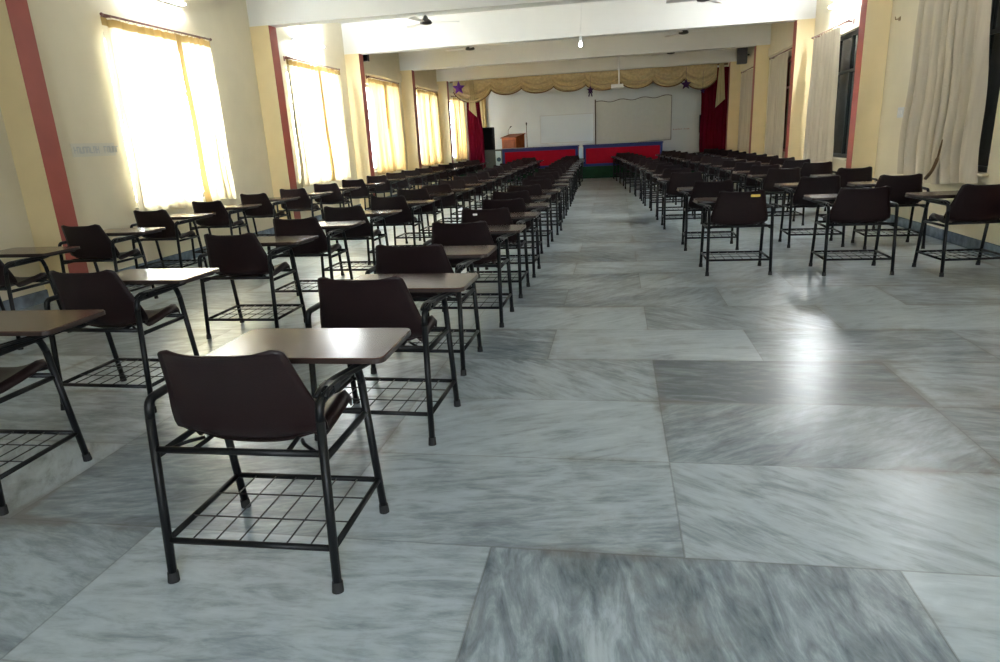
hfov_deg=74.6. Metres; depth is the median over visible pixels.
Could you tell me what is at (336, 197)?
chair
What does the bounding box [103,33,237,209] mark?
window
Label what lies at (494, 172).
chair
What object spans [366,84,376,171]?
window
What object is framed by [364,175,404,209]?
chair
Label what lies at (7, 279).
chair
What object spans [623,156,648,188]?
chair
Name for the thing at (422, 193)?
chair
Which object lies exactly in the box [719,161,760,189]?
chair
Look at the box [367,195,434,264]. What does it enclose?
chair
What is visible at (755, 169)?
chair
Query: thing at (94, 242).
chair
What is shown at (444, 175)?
chair
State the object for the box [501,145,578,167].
desk
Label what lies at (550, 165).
chair
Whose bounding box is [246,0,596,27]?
trim
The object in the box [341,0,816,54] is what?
ceiling beam
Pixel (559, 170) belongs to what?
chair
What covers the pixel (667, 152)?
chair
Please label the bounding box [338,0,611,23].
ceiling
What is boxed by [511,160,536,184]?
chair
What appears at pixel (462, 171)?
chair
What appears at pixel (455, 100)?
curtain
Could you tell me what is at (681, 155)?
chair
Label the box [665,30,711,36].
ceiling fan
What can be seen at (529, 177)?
chair
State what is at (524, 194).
chair
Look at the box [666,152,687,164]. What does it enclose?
chair
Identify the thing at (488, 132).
loudspeaker
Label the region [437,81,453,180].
pillar
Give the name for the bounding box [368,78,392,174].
curtain
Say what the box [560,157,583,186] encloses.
chair
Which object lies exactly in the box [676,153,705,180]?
chair
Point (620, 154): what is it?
chair
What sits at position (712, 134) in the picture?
drape
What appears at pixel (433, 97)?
curtain
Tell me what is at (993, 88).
window
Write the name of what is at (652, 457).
floor
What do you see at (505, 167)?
chair
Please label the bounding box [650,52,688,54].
ceiling fan
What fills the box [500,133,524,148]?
podium
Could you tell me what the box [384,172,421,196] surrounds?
chair
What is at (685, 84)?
star ornament
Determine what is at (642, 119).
wall screen
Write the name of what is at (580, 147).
post
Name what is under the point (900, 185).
chair
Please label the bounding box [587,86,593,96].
star ornament
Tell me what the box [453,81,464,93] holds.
star ornament
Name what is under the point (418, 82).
trim
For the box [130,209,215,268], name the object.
chair
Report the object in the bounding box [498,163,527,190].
chair
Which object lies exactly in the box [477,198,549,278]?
chair
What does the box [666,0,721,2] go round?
ceiling fan
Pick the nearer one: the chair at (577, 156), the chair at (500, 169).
the chair at (500, 169)
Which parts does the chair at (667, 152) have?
backrest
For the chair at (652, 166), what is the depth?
12.51 m
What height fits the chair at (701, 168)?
0.800 m
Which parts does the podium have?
panel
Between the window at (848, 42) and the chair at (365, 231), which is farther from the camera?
the window at (848, 42)
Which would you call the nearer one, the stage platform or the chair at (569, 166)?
the chair at (569, 166)
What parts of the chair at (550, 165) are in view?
backrest, leg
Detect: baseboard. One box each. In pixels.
[0,183,437,310]
[885,214,999,256]
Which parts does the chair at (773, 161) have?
backrest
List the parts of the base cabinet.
panel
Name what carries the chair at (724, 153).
on the floor
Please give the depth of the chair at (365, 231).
6.68 m
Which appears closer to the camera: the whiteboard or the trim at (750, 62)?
the trim at (750, 62)
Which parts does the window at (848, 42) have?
sill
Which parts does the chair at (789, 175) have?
seat frame, backrest, frame, leg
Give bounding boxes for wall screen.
[595,94,671,143]
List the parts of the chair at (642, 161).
leg, backrest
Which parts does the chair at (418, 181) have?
backrest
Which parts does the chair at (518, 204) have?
backrest, frame, seat frame, leg, leg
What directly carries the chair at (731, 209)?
on the floor
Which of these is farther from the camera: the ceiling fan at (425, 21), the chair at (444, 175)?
the chair at (444, 175)
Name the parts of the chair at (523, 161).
backrest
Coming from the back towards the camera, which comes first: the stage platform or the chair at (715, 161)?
the stage platform
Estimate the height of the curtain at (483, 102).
2.515 m
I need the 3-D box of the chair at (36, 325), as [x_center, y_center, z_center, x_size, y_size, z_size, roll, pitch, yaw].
[-2.213,0.269,2.874,0.711,0.800,0.675,0,16,9]
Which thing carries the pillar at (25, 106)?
attached to the wall at (69, 36)
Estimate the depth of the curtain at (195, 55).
9.05 m
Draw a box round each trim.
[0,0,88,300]
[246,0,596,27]
[250,25,300,218]
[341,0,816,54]
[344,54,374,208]
[364,64,401,81]
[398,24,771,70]
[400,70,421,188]
[415,78,437,90]
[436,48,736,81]
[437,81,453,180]
[725,61,740,150]
[740,57,753,70]
[749,45,769,154]
[768,35,792,56]
[785,18,814,194]
[846,0,892,187]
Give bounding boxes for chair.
[0,246,79,349]
[0,309,105,515]
[44,268,219,412]
[58,224,164,298]
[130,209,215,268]
[144,328,410,594]
[189,200,261,261]
[198,233,317,338]
[237,193,299,236]
[267,217,364,295]
[276,188,332,235]
[305,273,477,445]
[310,183,360,220]
[320,205,401,276]
[339,179,384,221]
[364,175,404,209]
[365,243,496,375]
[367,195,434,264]
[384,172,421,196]
[393,188,453,244]
[401,170,434,185]
[413,167,445,188]
[418,184,473,240]
[423,220,525,327]
[426,165,456,184]
[435,179,484,222]
[436,164,464,184]
[449,162,474,179]
[450,175,494,222]
[455,207,539,297]
[458,161,480,172]
[464,160,488,175]
[464,172,504,208]
[474,169,512,208]
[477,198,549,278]
[481,167,516,198]
[490,165,522,199]
[492,190,550,260]
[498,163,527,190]
[504,161,532,189]
[508,184,560,246]
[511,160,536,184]
[515,158,538,182]
[520,157,543,179]
[521,178,568,234]
[527,175,568,225]
[534,171,572,218]
[539,168,573,211]
[544,166,575,206]
[548,164,577,201]
[551,162,578,195]
[554,160,580,193]
[557,159,581,189]
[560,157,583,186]
[562,156,583,184]
[565,155,585,181]
[611,152,632,178]
[614,153,634,180]
[617,154,639,183]
[621,155,642,185]
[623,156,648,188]
[627,157,655,192]
[631,158,661,195]
[636,160,670,200]
[639,162,676,205]
[646,164,682,210]
[652,168,695,219]
[655,150,675,160]
[657,171,706,229]
[660,151,682,167]
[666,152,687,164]
[671,152,696,171]
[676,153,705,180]
[677,179,738,250]
[682,155,713,180]
[691,156,724,180]
[693,189,773,275]
[696,148,717,153]
[700,157,737,191]
[702,149,723,154]
[708,149,731,179]
[709,159,750,190]
[713,150,738,176]
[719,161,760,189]
[721,151,746,180]
[733,152,756,158]
[733,164,783,210]
[734,154,766,191]
[746,155,781,195]
[747,167,804,225]
[761,157,794,194]
[769,159,809,203]
[774,175,844,247]
[784,161,835,213]
[803,186,898,275]
[810,166,877,229]
[847,173,929,249]
[905,184,999,276]
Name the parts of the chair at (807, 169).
backrest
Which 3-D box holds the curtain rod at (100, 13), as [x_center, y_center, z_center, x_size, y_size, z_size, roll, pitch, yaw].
[-4.267,-3.788,8.220,0.134,0.080,2.100,0,16,10]
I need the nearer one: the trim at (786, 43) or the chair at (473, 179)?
the chair at (473, 179)
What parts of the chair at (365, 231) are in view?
leg, leg, frame, backrest, seat, seat frame, leg, armrest, leg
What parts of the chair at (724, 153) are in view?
backrest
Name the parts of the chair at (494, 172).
backrest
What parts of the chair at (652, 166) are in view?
leg, leg, frame, backrest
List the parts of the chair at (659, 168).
leg, leg, frame, backrest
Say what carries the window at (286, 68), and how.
in the wall at (69, 36)
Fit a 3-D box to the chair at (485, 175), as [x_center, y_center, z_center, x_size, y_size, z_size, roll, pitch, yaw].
[-0.299,-2.643,12.539,0.711,0.800,0.675,0,17,11]
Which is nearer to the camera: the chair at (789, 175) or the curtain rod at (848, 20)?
the chair at (789, 175)
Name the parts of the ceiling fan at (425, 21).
blade, blade, motor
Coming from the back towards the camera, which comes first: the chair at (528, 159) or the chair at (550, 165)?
the chair at (528, 159)
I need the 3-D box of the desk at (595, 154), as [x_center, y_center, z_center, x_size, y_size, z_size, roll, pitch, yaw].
[4.011,-5.797,21.483,2.550,0.680,0.640,0,16,10]
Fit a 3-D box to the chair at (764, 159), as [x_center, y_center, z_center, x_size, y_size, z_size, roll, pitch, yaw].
[5.312,-3.160,13.336,0.675,0.800,0.675,0,16,8]
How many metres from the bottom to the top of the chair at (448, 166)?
0.800 m
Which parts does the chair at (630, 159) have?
backrest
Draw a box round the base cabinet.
[485,149,502,167]
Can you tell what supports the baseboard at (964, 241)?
attached to the wall at (902, 32)
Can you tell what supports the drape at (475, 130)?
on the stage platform
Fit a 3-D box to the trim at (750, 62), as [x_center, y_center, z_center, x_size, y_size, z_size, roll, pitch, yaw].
[6.904,-7.367,17.936,0.040,0.200,3.545,0,16,10]
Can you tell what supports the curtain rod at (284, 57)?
attached to the wall at (69, 36)
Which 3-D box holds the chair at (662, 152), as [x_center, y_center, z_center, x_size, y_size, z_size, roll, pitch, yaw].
[5.159,-5.177,20.288,0.675,0.800,0.675,0,17,11]
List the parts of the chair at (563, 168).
backrest, leg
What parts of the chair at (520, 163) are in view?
backrest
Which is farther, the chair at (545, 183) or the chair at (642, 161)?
the chair at (642, 161)
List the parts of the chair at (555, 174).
backrest, leg, leg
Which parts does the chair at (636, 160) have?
backrest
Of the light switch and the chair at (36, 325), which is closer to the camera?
the chair at (36, 325)
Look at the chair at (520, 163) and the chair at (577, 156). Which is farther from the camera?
the chair at (577, 156)
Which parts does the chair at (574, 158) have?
backrest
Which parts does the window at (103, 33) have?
pane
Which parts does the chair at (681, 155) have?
backrest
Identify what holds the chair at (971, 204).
on the floor
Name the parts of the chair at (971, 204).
leg, armrest, leg, frame, seat frame, seat, backrest, leg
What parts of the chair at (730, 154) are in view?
backrest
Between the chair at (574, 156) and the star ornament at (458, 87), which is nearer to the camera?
the chair at (574, 156)
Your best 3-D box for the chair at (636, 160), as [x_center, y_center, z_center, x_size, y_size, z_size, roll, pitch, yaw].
[3.375,-3.750,15.700,0.675,0.800,0.675,0,17,11]
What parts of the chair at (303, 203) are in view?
backrest, seat frame, leg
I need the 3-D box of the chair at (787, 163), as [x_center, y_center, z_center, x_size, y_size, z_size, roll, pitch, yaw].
[5.013,-2.577,11.383,0.675,0.800,0.675,0,16,8]
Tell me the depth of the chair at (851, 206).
5.94 m
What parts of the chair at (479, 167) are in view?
backrest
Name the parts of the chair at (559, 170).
backrest, leg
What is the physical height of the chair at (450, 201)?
0.800 m
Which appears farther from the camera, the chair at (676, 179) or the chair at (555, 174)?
the chair at (555, 174)
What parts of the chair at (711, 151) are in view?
backrest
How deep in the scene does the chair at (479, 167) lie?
20.61 m
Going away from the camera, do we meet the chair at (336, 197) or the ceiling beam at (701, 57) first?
the chair at (336, 197)
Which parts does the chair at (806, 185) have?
leg, armrest, leg, seat frame, frame, backrest, leg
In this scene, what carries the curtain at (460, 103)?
hanging from the curtain rod
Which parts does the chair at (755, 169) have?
seat frame, backrest, frame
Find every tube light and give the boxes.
[160,0,186,6]
[291,37,323,48]
[828,0,847,8]
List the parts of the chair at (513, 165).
backrest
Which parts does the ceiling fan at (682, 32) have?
motor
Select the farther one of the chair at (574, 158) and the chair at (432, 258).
the chair at (574, 158)
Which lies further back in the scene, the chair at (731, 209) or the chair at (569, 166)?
the chair at (569, 166)
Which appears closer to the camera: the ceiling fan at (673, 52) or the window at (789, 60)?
the window at (789, 60)
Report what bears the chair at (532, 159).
on the floor
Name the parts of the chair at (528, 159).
backrest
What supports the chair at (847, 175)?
on the floor
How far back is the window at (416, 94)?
19.59 m
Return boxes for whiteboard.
[540,113,593,143]
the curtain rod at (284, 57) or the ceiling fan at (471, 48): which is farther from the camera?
the ceiling fan at (471, 48)
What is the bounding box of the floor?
[0,174,999,661]
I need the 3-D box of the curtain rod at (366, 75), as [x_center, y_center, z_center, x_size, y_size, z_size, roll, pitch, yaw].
[-2.878,-6.154,16.106,0.128,0.080,2.240,0,16,10]
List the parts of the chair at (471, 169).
backrest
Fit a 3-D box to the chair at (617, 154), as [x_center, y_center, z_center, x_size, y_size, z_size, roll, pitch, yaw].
[3.850,-5.242,20.739,0.675,0.800,0.675,0,16,9]
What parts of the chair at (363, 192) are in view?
backrest, seat frame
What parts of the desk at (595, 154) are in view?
panel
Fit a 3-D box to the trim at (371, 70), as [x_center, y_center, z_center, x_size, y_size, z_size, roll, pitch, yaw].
[-2.951,-6.288,15.949,0.040,0.200,3.535,0,16,10]
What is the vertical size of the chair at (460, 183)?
0.800 m
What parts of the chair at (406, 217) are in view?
leg, backrest, seat, frame, seat frame, leg, armrest, leg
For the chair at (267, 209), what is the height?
0.800 m
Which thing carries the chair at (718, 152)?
on the floor
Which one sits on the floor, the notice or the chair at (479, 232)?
the chair at (479, 232)
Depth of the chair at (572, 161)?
16.94 m
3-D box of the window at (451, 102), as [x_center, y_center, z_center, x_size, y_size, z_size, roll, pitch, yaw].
[-1.661,-7.254,23.741,0.266,2.004,2.100,0,16,10]
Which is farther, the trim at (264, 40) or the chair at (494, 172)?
the chair at (494, 172)
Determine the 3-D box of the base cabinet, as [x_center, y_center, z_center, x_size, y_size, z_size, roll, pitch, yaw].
[-0.198,-5.931,22.695,0.620,0.660,0.487,0,16,10]
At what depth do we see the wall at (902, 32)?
8.79 m
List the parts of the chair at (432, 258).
armrest, backrest, seat, frame, seat frame, leg, armrest, leg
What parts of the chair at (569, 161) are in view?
backrest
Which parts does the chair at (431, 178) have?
backrest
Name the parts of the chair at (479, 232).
armrest, backrest, frame, seat, seat frame, leg, armrest, leg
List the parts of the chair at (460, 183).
frame, backrest, leg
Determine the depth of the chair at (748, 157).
13.94 m
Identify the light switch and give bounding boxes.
[897,107,904,117]
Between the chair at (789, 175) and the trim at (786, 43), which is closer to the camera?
the chair at (789, 175)
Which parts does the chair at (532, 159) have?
backrest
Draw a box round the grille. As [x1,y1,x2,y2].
[738,47,746,62]
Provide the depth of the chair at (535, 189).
8.36 m
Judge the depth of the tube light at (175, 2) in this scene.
8.54 m
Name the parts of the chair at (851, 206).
leg, armrest, leg, frame, seat, seat frame, backrest, leg, leg, armrest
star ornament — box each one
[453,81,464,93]
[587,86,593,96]
[681,67,690,88]
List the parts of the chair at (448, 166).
backrest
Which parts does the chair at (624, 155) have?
backrest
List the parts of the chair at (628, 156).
backrest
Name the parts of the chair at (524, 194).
backrest, frame, leg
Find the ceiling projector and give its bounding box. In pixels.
[611,56,622,88]
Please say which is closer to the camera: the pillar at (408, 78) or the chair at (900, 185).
the chair at (900, 185)
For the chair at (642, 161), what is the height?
0.800 m
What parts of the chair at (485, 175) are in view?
backrest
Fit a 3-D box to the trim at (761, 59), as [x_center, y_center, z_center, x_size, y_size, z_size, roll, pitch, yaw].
[6.517,-5.441,16.554,0.320,3.256,0.245,0,16,10]
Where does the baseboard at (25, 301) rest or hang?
attached to the wall at (69, 36)
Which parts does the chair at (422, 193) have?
leg, frame, backrest, seat frame, leg, leg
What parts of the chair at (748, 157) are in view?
backrest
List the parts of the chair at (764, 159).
backrest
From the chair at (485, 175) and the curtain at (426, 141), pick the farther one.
the curtain at (426, 141)
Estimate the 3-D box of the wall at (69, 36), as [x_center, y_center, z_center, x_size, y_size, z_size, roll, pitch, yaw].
[-3.931,-3.677,11.238,0.250,3.860,30.000,0,16,10]
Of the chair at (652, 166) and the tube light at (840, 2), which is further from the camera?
the chair at (652, 166)
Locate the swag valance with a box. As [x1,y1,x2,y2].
[450,63,727,116]
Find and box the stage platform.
[457,162,706,181]
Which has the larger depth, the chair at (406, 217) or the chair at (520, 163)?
the chair at (520, 163)
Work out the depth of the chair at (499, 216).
5.76 m
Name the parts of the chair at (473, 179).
backrest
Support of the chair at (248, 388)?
on the floor
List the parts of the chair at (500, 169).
backrest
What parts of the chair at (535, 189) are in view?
backrest, frame, leg, leg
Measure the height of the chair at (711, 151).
0.800 m
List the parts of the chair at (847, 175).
backrest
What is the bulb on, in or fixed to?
hanging from the ceiling
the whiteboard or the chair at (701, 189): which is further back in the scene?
the whiteboard
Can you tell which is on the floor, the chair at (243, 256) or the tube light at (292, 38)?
the chair at (243, 256)
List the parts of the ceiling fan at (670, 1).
blade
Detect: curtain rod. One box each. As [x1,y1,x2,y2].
[99,12,211,40]
[283,56,339,70]
[366,75,398,83]
[769,48,791,59]
[811,18,854,38]
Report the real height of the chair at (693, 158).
0.800 m
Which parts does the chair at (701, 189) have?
leg, leg, seat frame, frame, backrest, leg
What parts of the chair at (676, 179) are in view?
leg, leg, seat frame, frame, backrest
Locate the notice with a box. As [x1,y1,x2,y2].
[70,143,117,156]
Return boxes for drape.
[466,102,485,168]
[699,67,728,151]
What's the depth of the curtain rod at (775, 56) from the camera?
14.85 m
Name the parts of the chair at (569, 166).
backrest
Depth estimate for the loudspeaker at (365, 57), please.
14.48 m
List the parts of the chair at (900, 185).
leg, leg, frame, backrest, seat frame, leg, leg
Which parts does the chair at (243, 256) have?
armrest, leg, leg, backrest, seat frame, seat, frame, leg, armrest, leg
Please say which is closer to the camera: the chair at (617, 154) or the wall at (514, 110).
the chair at (617, 154)
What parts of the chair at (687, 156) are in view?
backrest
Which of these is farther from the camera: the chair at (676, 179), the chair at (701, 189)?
the chair at (676, 179)
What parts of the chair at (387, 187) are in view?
backrest, seat frame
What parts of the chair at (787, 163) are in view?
backrest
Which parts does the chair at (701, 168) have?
backrest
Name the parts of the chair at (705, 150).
backrest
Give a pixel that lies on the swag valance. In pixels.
(703, 76)
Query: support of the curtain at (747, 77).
hanging from the curtain rod
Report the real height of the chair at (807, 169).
0.800 m
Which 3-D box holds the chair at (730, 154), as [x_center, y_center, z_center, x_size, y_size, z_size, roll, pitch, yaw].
[5.789,-4.036,16.259,0.675,0.800,0.675,0,17,11]
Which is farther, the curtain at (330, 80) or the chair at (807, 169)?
the curtain at (330, 80)
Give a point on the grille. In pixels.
(742, 52)
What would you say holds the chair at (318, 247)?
on the floor
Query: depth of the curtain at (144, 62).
8.07 m
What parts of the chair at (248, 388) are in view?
armrest, leg, leg, backrest, seat frame, seat, frame, leg, armrest, leg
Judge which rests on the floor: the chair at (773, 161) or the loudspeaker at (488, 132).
the chair at (773, 161)
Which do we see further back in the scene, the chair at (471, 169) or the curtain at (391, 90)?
the chair at (471, 169)
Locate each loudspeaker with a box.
[363,54,368,61]
[483,127,494,149]
[737,47,749,63]
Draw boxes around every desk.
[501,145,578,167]
[583,141,662,166]
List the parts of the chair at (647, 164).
leg, backrest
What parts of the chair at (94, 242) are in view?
leg, armrest, backrest, leg, seat frame, seat, leg, armrest, frame, leg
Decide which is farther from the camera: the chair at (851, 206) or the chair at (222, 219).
the chair at (222, 219)
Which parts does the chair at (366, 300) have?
leg, armrest, leg, backrest, frame, seat, seat frame, leg, armrest, leg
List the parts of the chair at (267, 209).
leg, leg, backrest, seat frame, seat, armrest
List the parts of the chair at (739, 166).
backrest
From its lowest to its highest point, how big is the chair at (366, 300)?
0.800 m
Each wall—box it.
[0,0,467,300]
[465,65,718,160]
[724,0,999,245]
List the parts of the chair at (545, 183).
backrest, frame, leg, leg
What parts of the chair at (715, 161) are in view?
backrest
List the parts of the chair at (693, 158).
backrest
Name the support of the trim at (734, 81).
attached to the wall at (902, 32)
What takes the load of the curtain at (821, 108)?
hanging from the curtain rod at (848, 20)
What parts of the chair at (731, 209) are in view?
leg, armrest, leg, frame, seat frame, seat, backrest, leg, armrest, leg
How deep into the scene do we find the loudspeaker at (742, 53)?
18.31 m
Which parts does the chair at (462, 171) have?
backrest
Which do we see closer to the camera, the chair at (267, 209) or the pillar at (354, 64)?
the chair at (267, 209)
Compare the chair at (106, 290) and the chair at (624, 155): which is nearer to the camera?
the chair at (106, 290)
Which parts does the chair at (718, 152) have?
backrest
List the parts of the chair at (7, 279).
leg, backrest, leg, seat, armrest, seat frame, leg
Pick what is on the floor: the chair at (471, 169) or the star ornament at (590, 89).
the chair at (471, 169)
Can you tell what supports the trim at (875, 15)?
attached to the wall at (902, 32)
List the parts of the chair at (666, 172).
leg, frame, backrest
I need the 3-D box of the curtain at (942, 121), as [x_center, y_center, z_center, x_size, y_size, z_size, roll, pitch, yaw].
[4.896,-2.781,7.300,0.167,2.220,1.883,0,16,10]
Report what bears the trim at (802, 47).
attached to the wall at (902, 32)
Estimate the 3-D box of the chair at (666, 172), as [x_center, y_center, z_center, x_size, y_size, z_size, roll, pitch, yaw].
[2.805,-2.238,10.606,0.675,0.800,0.675,1,17,12]
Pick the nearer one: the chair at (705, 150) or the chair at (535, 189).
the chair at (535, 189)
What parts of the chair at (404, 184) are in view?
backrest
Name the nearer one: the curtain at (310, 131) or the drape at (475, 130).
the curtain at (310, 131)
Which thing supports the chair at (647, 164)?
on the floor
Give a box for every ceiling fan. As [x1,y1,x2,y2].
[406,15,458,27]
[446,46,490,50]
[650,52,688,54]
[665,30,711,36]
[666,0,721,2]
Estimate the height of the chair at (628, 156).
0.800 m
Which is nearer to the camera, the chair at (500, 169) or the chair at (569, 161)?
the chair at (500, 169)
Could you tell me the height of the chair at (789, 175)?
0.800 m
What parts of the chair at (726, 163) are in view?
backrest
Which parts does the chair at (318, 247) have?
leg, backrest, seat frame, seat, frame, leg, armrest, leg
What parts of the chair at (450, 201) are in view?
leg, backrest, seat frame, leg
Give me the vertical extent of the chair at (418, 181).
0.800 m
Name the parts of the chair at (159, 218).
leg, backrest, leg, seat frame, seat, frame, leg, armrest, leg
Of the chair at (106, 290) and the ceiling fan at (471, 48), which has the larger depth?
the ceiling fan at (471, 48)
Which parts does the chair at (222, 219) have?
leg, backrest, seat frame, seat, leg, armrest, leg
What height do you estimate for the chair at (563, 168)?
0.800 m
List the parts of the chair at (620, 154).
backrest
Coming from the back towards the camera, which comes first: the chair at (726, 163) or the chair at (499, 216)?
the chair at (726, 163)
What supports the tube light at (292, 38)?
attached to the wall at (69, 36)
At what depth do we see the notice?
7.26 m
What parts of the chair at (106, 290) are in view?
armrest, leg, backrest, frame, leg, seat frame, seat, leg, armrest, leg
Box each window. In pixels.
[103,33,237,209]
[286,68,330,183]
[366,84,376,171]
[416,94,422,164]
[450,101,455,159]
[783,58,791,153]
[833,29,858,160]
[977,0,999,176]
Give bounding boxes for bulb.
[579,2,581,46]
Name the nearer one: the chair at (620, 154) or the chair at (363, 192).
the chair at (363, 192)
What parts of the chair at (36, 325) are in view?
leg, armrest, seat, seat frame, frame, leg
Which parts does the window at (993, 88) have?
sill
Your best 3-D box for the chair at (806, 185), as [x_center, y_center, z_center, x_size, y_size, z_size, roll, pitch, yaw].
[3.602,-1.424,7.671,0.675,0.800,0.675,0,17,11]
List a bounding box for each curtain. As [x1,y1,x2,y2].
[100,17,203,210]
[175,33,236,201]
[286,59,330,186]
[317,66,350,180]
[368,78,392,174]
[383,81,405,170]
[417,89,434,165]
[428,91,443,164]
[453,97,461,160]
[458,99,467,159]
[480,98,486,127]
[737,69,752,151]
[764,52,787,156]
[803,27,840,162]
[897,0,991,183]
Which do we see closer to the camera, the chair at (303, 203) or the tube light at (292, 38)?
the chair at (303, 203)
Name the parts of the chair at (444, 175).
backrest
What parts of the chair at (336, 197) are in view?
backrest, seat frame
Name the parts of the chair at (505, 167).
backrest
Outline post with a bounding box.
[579,146,581,157]
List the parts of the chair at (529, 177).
backrest, frame, leg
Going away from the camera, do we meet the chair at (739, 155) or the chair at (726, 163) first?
the chair at (726, 163)
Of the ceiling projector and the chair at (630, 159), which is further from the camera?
the ceiling projector
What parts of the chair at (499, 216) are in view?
backrest, frame, seat frame, leg, leg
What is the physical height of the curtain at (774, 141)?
2.165 m
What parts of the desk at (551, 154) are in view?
panel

